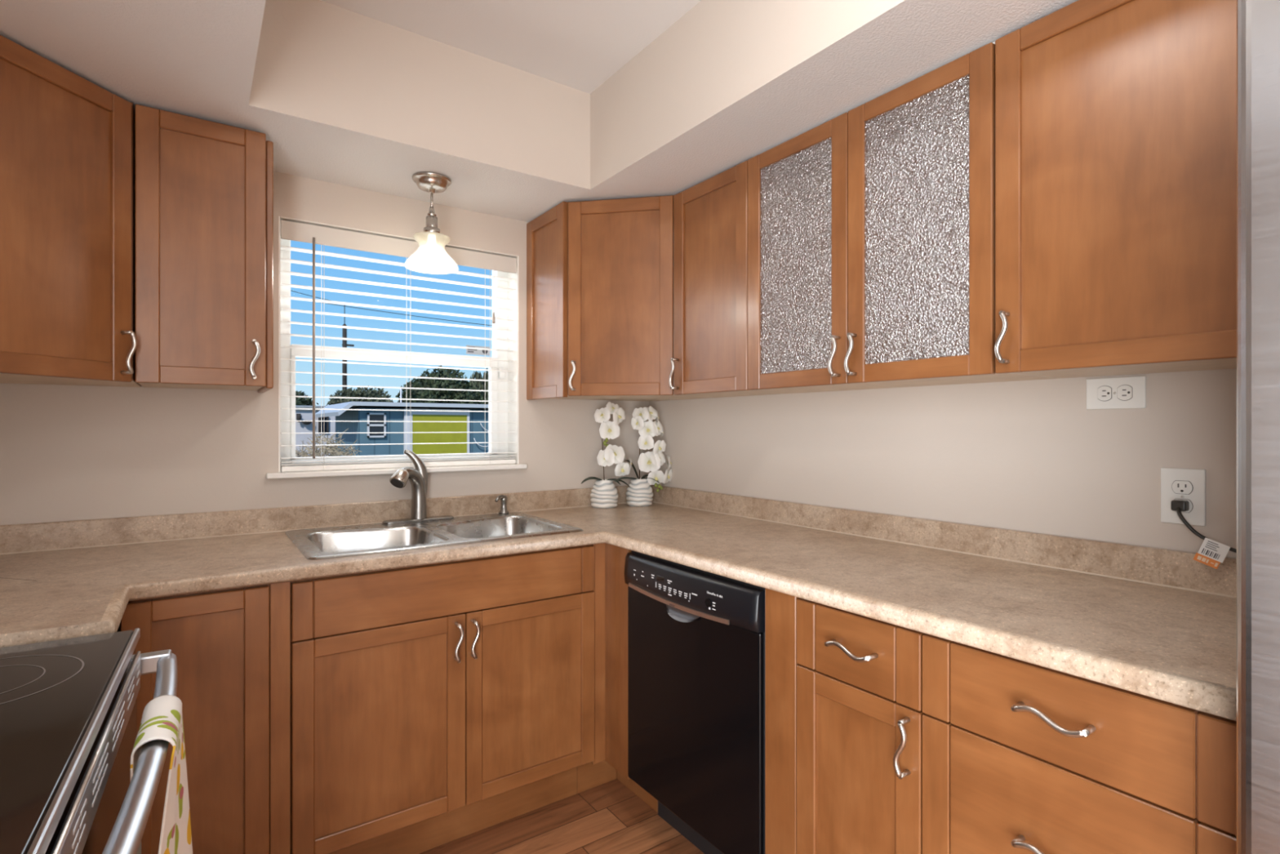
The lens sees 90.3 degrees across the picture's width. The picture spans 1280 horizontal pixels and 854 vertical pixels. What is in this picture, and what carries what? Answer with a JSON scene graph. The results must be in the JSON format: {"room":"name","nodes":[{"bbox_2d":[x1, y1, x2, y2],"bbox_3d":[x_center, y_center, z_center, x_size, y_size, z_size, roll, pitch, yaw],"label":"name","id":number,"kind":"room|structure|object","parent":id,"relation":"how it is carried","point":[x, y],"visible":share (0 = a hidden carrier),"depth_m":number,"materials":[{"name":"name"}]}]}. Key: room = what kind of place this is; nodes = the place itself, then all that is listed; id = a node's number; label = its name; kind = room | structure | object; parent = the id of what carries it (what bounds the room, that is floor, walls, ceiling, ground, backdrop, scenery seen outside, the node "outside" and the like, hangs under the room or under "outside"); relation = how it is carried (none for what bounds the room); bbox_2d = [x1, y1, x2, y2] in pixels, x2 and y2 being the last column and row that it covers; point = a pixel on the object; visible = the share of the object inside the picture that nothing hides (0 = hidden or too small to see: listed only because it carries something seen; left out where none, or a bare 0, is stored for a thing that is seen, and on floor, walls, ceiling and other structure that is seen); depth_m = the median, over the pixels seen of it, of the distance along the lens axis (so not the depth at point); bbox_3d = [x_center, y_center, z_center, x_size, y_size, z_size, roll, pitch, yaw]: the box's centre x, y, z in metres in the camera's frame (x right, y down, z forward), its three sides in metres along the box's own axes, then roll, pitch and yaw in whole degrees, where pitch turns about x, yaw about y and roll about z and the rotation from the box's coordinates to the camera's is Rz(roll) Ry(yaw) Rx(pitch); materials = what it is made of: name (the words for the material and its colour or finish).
{"room":"kitchen","nodes":[
{"label":"kitchen","id":0,"kind":"room"},
{"bbox_2d":[0,171,648,631],"bbox_3d":[-1.032,0.038,2.341,2.878,2.439,0.200,0,0,-35],"label":"wall","id":1,"kind":"structure","parent":0,"point":[68,452],"depth_m":2.03,"materials":[{"name":"beige paint"}]},
{"bbox_2d":[0,35,141,386],"bbox_3d":[-1.559,-0.476,1.478,0.623,0.722,0.610,0,0,-35],"label":"upper cabinet","id":2,"kind":"object","parent":1,"relation":"attached to","point":[68,142],"visible":0.98,"depth_m":1.48,"materials":[{"name":"brown wood"}]},
{"bbox_2d":[135,104,273,392],"bbox_3d":[-1.252,-0.474,1.842,0.311,0.726,0.363,0,0,-35],"label":"upper cabinet","id":3,"kind":"object","parent":1,"relation":"attached to","point":[204,188],"visible":1,"depth_m":1.72,"materials":[{"name":"brown wood"}]},
{"bbox_2d":[280,235,507,466],"bbox_3d":[-0.913,-0.273,2.449,0.856,0.850,0.080,0,0,-35],"label":"window","id":4,"kind":"structure","parent":1,"relation":"in","point":[285,340],"depth_m":2.40,"materials":[{"name":"white plastic"}]},
{"bbox_2d":[280,219,516,471],"bbox_3d":[-0.860,-0.270,2.372,0.842,0.840,0.073,0,0,-35],"label":"window blind","id":5,"kind":"object","parent":4,"relation":"attached to","point":[289,230],"visible":0.92,"depth_m":2.31,"materials":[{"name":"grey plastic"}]},
{"bbox_2d":[466,345,489,355],"bbox_3d":[-0.670,-0.317,2.633,0.100,0.036,0.002,0,0,-35],"label":"window sticker","id":6,"kind":"object","parent":4,"relation":"attached to","point":[478,352],"visible":0.74,"depth_m":2.63,"materials":[{"name":"grey paper"}]},
{"bbox_2d":[467,346,488,353],"bbox_3d":[-0.671,-0.317,2.632,0.086,0.026,0.001,0,0,-35],"label":"print","id":7,"kind":"object","parent":6,"relation":"attached to","point":[469,351],"depth_m":2.63,"materials":[{"name":"grey paper"}]},
{"bbox_2d":[266,463,527,479],"bbox_3d":[-0.870,0.160,2.375,0.917,0.018,0.130,0,0,-35],"label":"trim","id":8,"kind":"structure","parent":1,"relation":"attached to","point":[507,466],"depth_m":2.25,"materials":[{"name":"white paint"}]},
{"bbox_2d":[278,216,519,472],"bbox_3d":[-0.873,-0.274,2.391,0.856,0.848,0.099,0,0,-35],"label":"trim","id":9,"kind":"structure","parent":1,"relation":"attached to","point":[513,356],"depth_m":2.60,"materials":[{"name":"white paint"}]},
{"bbox_2d":[526,195,740,401],"bbox_3d":[-0.039,-0.474,2.540,0.620,0.726,0.610,0,0,-35],"label":"upper cabinet","id":10,"kind":"object","parent":1,"relation":"attached to","point":[600,273],"visible":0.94,"depth_m":2.33,"materials":[{"name":"brown wood"}]},
{"bbox_2d":[320,0,701,93],"bbox_3d":[0.343,-1.257,0.374,3.478,0.150,5.200,0,0,-35],"label":"ceiling","id":11,"kind":"structure","parent":0,"point":[580,45],"depth_m":1.88,"materials":[{"name":"white paint"}]},
{"bbox_2d":[0,0,1078,222],"bbox_3d":[0.286,-1.012,0.456,2.478,0.339,4.400,0,0,-35],"label":"ceiling soffit","id":12,"kind":"structure","parent":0,"point":[342,96],"depth_m":1.76,"materials":[{"name":"beige paint"}]},
{"bbox_2d":[404,171,458,274],"bbox_3d":[-0.708,-0.691,2.163,0.174,0.302,0.174,0,0,-35],"label":"pendant lamp","id":13,"kind":"object","parent":12,"relation":"hanging from","point":[431,257],"visible":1,"depth_m":2.13,"materials":[{"name":"white glass"}]},
{"bbox_2d":[418,769,704,853],"bbox_3d":[0.286,1.307,0.456,2.878,0.100,4.800,0,0,-35],"label":"floor","id":14,"kind":"structure","parent":0,"point":[609,817],"depth_m":1.98,"materials":[{"name":"laminate"}]},
{"bbox_2d":[0,627,177,853],"bbox_3d":[-0.929,0.793,0.663,0.708,0.869,0.764,0,0,-33],"label":"electric range","id":15,"kind":"object","parent":14,"relation":"on","point":[68,706],"visible":0.98,"depth_m":0.78,"materials":[{"name":"black ceramic"}]},
{"bbox_2d":[129,694,192,853],"bbox_3d":[-0.644,0.585,0.856,0.076,0.381,0.223,0,0,-33],"label":"kitchen towel","id":16,"kind":"object","parent":15,"relation":"hanging from","point":[162,718],"visible":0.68,"depth_m":0.87,"materials":[{"name":"fabric"}]},
{"bbox_2d":[120,581,290,853],"bbox_3d":[-1.178,0.820,1.738,0.329,0.874,0.618,0,0,-35],"label":"base cabinet","id":17,"kind":"object","parent":14,"relation":"on","point":[231,647],"visible":0.7,"depth_m":1.51,"materials":[{"name":"brown wood"}]},
{"bbox_2d":[290,544,594,853],"bbox_3d":[-0.673,0.820,2.070,0.875,0.874,0.651,0,0,-35],"label":"base cabinet","id":18,"kind":"object","parent":14,"relation":"on","point":[436,704],"visible":0.96,"depth_m":1.80,"materials":[{"name":"brown wood"}]},
{"bbox_2d":[577,542,657,812],"bbox_3d":[-0.077,0.820,2.139,0.177,0.874,0.260,0,0,-35],"label":"cabinet filler","id":19,"kind":"object","parent":14,"relation":"on","point":[611,589],"visible":0.58,"depth_m":2.10,"materials":[{"name":"brown wood"}]},
{"bbox_2d":[624,550,764,853],"bbox_3d":[0.360,0.823,1.926,0.629,0.868,0.576,0,0,-35],"label":"dishwasher","id":20,"kind":"object","parent":14,"relation":"on","point":[696,637],"visible":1,"depth_m":1.71,"materials":[{"name":"black plastic"}]},
{"bbox_2d":[764,587,800,853],"bbox_3d":[0.578,0.820,1.659,0.616,0.874,0.096,0,0,-35],"label":"end panel","id":21,"kind":"object","parent":14,"relation":"on","point":[780,608],"visible":0.19,"depth_m":1.48,"materials":[{"name":"brown wood"}]},
{"bbox_2d":[796,598,926,853],"bbox_3d":[0.679,0.820,1.485,0.651,0.874,0.302,0,0,-35],"label":"base cabinet","id":22,"kind":"object","parent":14,"relation":"on","point":[860,713],"visible":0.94,"depth_m":1.31,"materials":[{"name":"brown wood"}]},
{"bbox_2d":[921,633,1236,853],"bbox_3d":[0.896,0.820,1.174,0.651,0.874,0.452,0,0,-35],"label":"base cabinet","id":23,"kind":"object","parent":14,"relation":"on","point":[1019,757],"visible":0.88,"depth_m":1.00,"materials":[{"name":"brown wood"}]},
{"bbox_2d":[1236,0,1279,853],"bbox_3d":[1.218,0.352,0.557,0.776,1.750,0.906,0,0,-35],"label":"refrigerator","id":24,"kind":"object","parent":14,"relation":"on","point":[1258,21],"visible":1,"depth_m":0.72,"materials":[{"name":"grey metal"}]},
{"bbox_3d":[-1.299,0.820,1.079,0.585,0.874,0.319,0,0,-35],"label":"base cabinet","id":25,"kind":"object","parent":14,"relation":"on","visible":0},
{"bbox_2d":[0,484,1236,720],"bbox_3d":[-0.346,0.324,1.361,2.476,0.116,2.191,0,0,-35],"label":"countertop","id":26,"kind":"structure","parent":25,"relation":"on","point":[1161,624],"depth_m":1.52,"materials":[{"name":"stone"}]},
{"bbox_2d":[382,449,453,524],"bbox_3d":[-0.778,0.209,2.263,0.250,0.256,0.122,0,0,-35],"label":"kitchen faucet","id":27,"kind":"object","parent":26,"relation":"on","point":[417,477],"visible":1,"depth_m":2.26,"materials":[{"name":"silver metal"}]},
{"bbox_2d":[284,511,582,559],"bbox_3d":[-0.671,0.435,2.092,0.823,0.196,0.547,0,0,-35],"label":"sink","id":28,"kind":"object","parent":26,"relation":"in","point":[330,542],"visible":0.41,"depth_m":2.11,"materials":[{"name":"silver metal"}]},
{"bbox_2d":[494,494,508,514],"bbox_3d":[-0.534,0.299,2.468,0.039,0.075,0.065,0,0,11],"label":"soap dispenser","id":29,"kind":"object","parent":28,"relation":"on","point":[503,498],"visible":1,"depth_m":2.47,"materials":[{"name":"silver metal"}]},
{"bbox_2d":[581,401,632,508],"bbox_3d":[-0.149,0.118,2.725,0.244,0.451,0.127,0,0,-19],"label":"potted orchid","id":30,"kind":"object","parent":26,"relation":"on","point":[604,495],"visible":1,"depth_m":2.70,"materials":[{"name":"white plant"}]},
{"bbox_2d":[614,405,672,506],"bbox_3d":[0.019,0.126,2.760,0.231,0.435,0.175,0,0,8],"label":"potted orchid","id":31,"kind":"object","parent":26,"relation":"on","point":[640,493],"visible":0.99,"depth_m":2.75,"materials":[{"name":"plant"}]},
{"bbox_2d":[648,368,1236,558],"bbox_3d":[1.383,0.038,1.224,0.200,2.439,4.400,0,0,-35],"label":"wall","id":32,"kind":"structure","parent":0,"point":[1024,455],"depth_m":1.71,"materials":[{"name":"beige paint"}]},
{"bbox_2d":[0,484,1236,595],"bbox_3d":[-0.346,0.305,1.361,2.476,0.078,2.191,0,0,-35],"label":"backsplash","id":33,"kind":"structure","parent":32,"relation":"attached to","point":[1177,568],"depth_m":1.89,"materials":[{"name":"stone"}]},
{"bbox_2d":[668,160,813,395],"bbox_3d":[0.348,-0.476,2.211,0.363,0.722,0.368,0,0,-35],"label":"upper cabinet","id":34,"kind":"object","parent":32,"relation":"attached to","point":[711,215],"visible":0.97,"depth_m":2.12,"materials":[{"name":"brown wood"}]},
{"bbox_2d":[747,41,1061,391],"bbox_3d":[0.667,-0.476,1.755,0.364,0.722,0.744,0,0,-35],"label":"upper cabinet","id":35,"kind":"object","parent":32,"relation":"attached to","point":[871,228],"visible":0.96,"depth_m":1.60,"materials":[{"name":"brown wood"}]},
{"bbox_2d":[994,0,1236,377],"bbox_3d":[1.013,-0.476,1.260,0.363,0.722,0.460,0,0,-35],"label":"upper cabinet","id":36,"kind":"object","parent":32,"relation":"attached to","point":[1116,120],"visible":0.91,"depth_m":1.19,"materials":[{"name":"brown wood"}]},
{"bbox_2d":[1086,375,1146,408],"bbox_3d":[1.090,-0.078,1.460,0.008,0.072,0.115,0,0,-35],"label":"wall outlet","id":37,"kind":"object","parent":32,"relation":"attached to","point":[1129,392],"visible":1,"depth_m":1.46,"materials":[{"name":"white plastic"}]},
{"bbox_2d":[1097,385,1111,401],"bbox_3d":[1.078,-0.078,1.476,0.002,0.036,0.029,0,0,-35],"label":"receptacle","id":38,"kind":"object","parent":37,"relation":"attached to","point":[1104,392],"depth_m":1.47,"materials":[{"name":"grey plastic"}]},
{"bbox_2d":[1117,384,1132,400],"bbox_3d":[1.099,-0.078,1.443,0.004,0.036,0.029,0,0,-35],"label":"receptacle","id":39,"kind":"object","parent":37,"relation":"attached to","point":[1124,391],"depth_m":1.44,"materials":[{"name":"grey plastic"}]},
{"bbox_2d":[1160,467,1205,526],"bbox_3d":[1.160,0.148,1.360,0.008,0.119,0.075,0,0,-35],"label":"wall outlet","id":40,"kind":"object","parent":32,"relation":"attached to","point":[1182,484],"visible":0.89,"depth_m":1.35,"materials":[{"name":"white plastic"}]},
{"bbox_2d":[1171,480,1193,494],"bbox_3d":[1.159,0.129,1.360,0.002,0.029,0.036,0,0,-35],"label":"receptacle","id":41,"kind":"object","parent":40,"relation":"attached to","point":[1178,486],"depth_m":1.36,"materials":[{"name":"grey plastic"}]},
{"bbox_2d":[1174,497,1193,512],"bbox_3d":[1.159,0.168,1.360,0.002,0.029,0.036,0,0,-35],"label":"receptacle","id":42,"kind":"object","parent":40,"relation":"attached to","point":[1190,500],"depth_m":1.35,"materials":[{"name":"grey plastic"}]},
{"bbox_2d":[1170,499,1236,568],"bbox_3d":[1.184,0.222,1.285,0.038,0.132,0.176,0,0,-35],"label":"cord","id":43,"kind":"object","parent":40,"relation":"attached to","point":[1211,553],"visible":0.82,"depth_m":1.30,"materials":[{"name":"grey rubber"}]},
{"bbox_2d":[1196,555,1217,566],"bbox_3d":[1.158,0.274,1.298,0.001,0.019,0.034,0,0,-35],"label":"print","id":44,"kind":"object","parent":43,"relation":"attached to","point":[1199,557],"depth_m":1.30},
{"bbox_2d":[1201,540,1220,559],"bbox_3d":[1.161,0.250,1.294,0.001,0.036,0.029,0,0,-35],"label":"print","id":45,"kind":"object","parent":43,"relation":"attached to","point":[1208,540],"depth_m":1.29},
{"label":"outside","id":46,"kind":"structure","parent":0,"visible":0},
{"bbox_3d":[-21.722,1.807,42.815,90.000,0.200,89.750,0,0,-35],"label":"ground","id":47,"kind":"structure","parent":46,"visible":0},
{"bbox_2d":[295,391,318,410],"bbox_3d":[-13.738,0.093,25.055,2.273,3.247,2.013,0,0,-35],"label":"tree","id":48,"kind":"object","parent":47,"relation":"on","point":[299,401],"visible":0.09,"depth_m":24.91,"materials":[{"name":"green plant"}]},
{"bbox_2d":[295,405,335,457],"bbox_3d":[-10.753,0.497,18.142,4.100,2.420,5.360,0,0,-35],"label":"house","id":49,"kind":"structure","parent":47,"relation":"on","point":[326,426],"depth_m":16.49,"materials":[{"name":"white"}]},
{"bbox_2d":[296,413,301,422],"bbox_3d":[-8.717,-0.233,16.261,0.120,0.220,0.137,0,0,-35],"label":"wall lamp","id":50,"kind":"object","parent":49,"relation":"attached to","point":[298,415],"visible":1,"depth_m":16.22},
{"bbox_2d":[301,421,311,424],"bbox_3d":[-8.563,-0.117,16.355,0.254,0.116,0.182,0,0,-35],"label":"hanging basket","id":51,"kind":"object","parent":49,"relation":"attached to","point":[303,422],"visible":0.8,"depth_m":16.30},
{"bbox_2d":[295,428,360,457],"bbox_3d":[-5.413,0.855,10.399,1.730,1.711,1.029,0,0,-35],"label":"dry bush","id":52,"kind":"object","parent":47,"relation":"on","point":[335,450],"visible":0.13,"depth_m":10.44,"materials":[{"name":"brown plant"}]},
{"bbox_2d":[325,385,393,405],"bbox_3d":[-11.514,-0.009,26.617,2.997,3.450,1.827,0,0,-35],"label":"tree","id":53,"kind":"object","parent":47,"relation":"on","point":[359,393],"visible":0.37,"depth_m":26.12,"materials":[{"name":"green plant"}]},
{"bbox_2d":[291,290,492,391],"bbox_3d":[-8.456,-2.999,29.761,28.525,9.412,3.279,0,0,-37],"label":"utility pole","id":54,"kind":"object","parent":47,"relation":"on","point":[344,344],"visible":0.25,"depth_m":28.12,"materials":[{"name":"black wood"}]},
{"bbox_2d":[400,388,401,402],"bbox_3d":[-9.444,0.097,25.135,0.064,3.220,0.055,0,0,-35],"label":"mast","id":55,"kind":"object","parent":47,"relation":"on","point":[400,388],"visible":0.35,"depth_m":25.11,"materials":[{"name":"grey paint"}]},
{"bbox_2d":[315,401,488,456],"bbox_3d":[-5.072,0.597,15.123,4.370,2.220,3.020,0,0,-35],"label":"house","id":56,"kind":"structure","parent":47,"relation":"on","point":[340,415],"depth_m":13.77,"materials":[{"name":"paint"}]},
{"bbox_2d":[395,365,486,404],"bbox_3d":[-8.821,-0.524,28.504,3.968,4.477,2.370,0,0,-35],"label":"tree","id":57,"kind":"object","parent":47,"relation":"on","point":[414,393],"visible":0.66,"depth_m":27.84,"materials":[{"name":"green plant"}]},
{"bbox_2d":[468,367,488,404],"bbox_3d":[-8.046,-0.779,33.947,2.518,4.989,1.113,0,0,-35],"label":"tree","id":58,"kind":"object","parent":47,"relation":"on","point":[482,385],"visible":0.18,"depth_m":33.48,"materials":[{"name":"green plant"}]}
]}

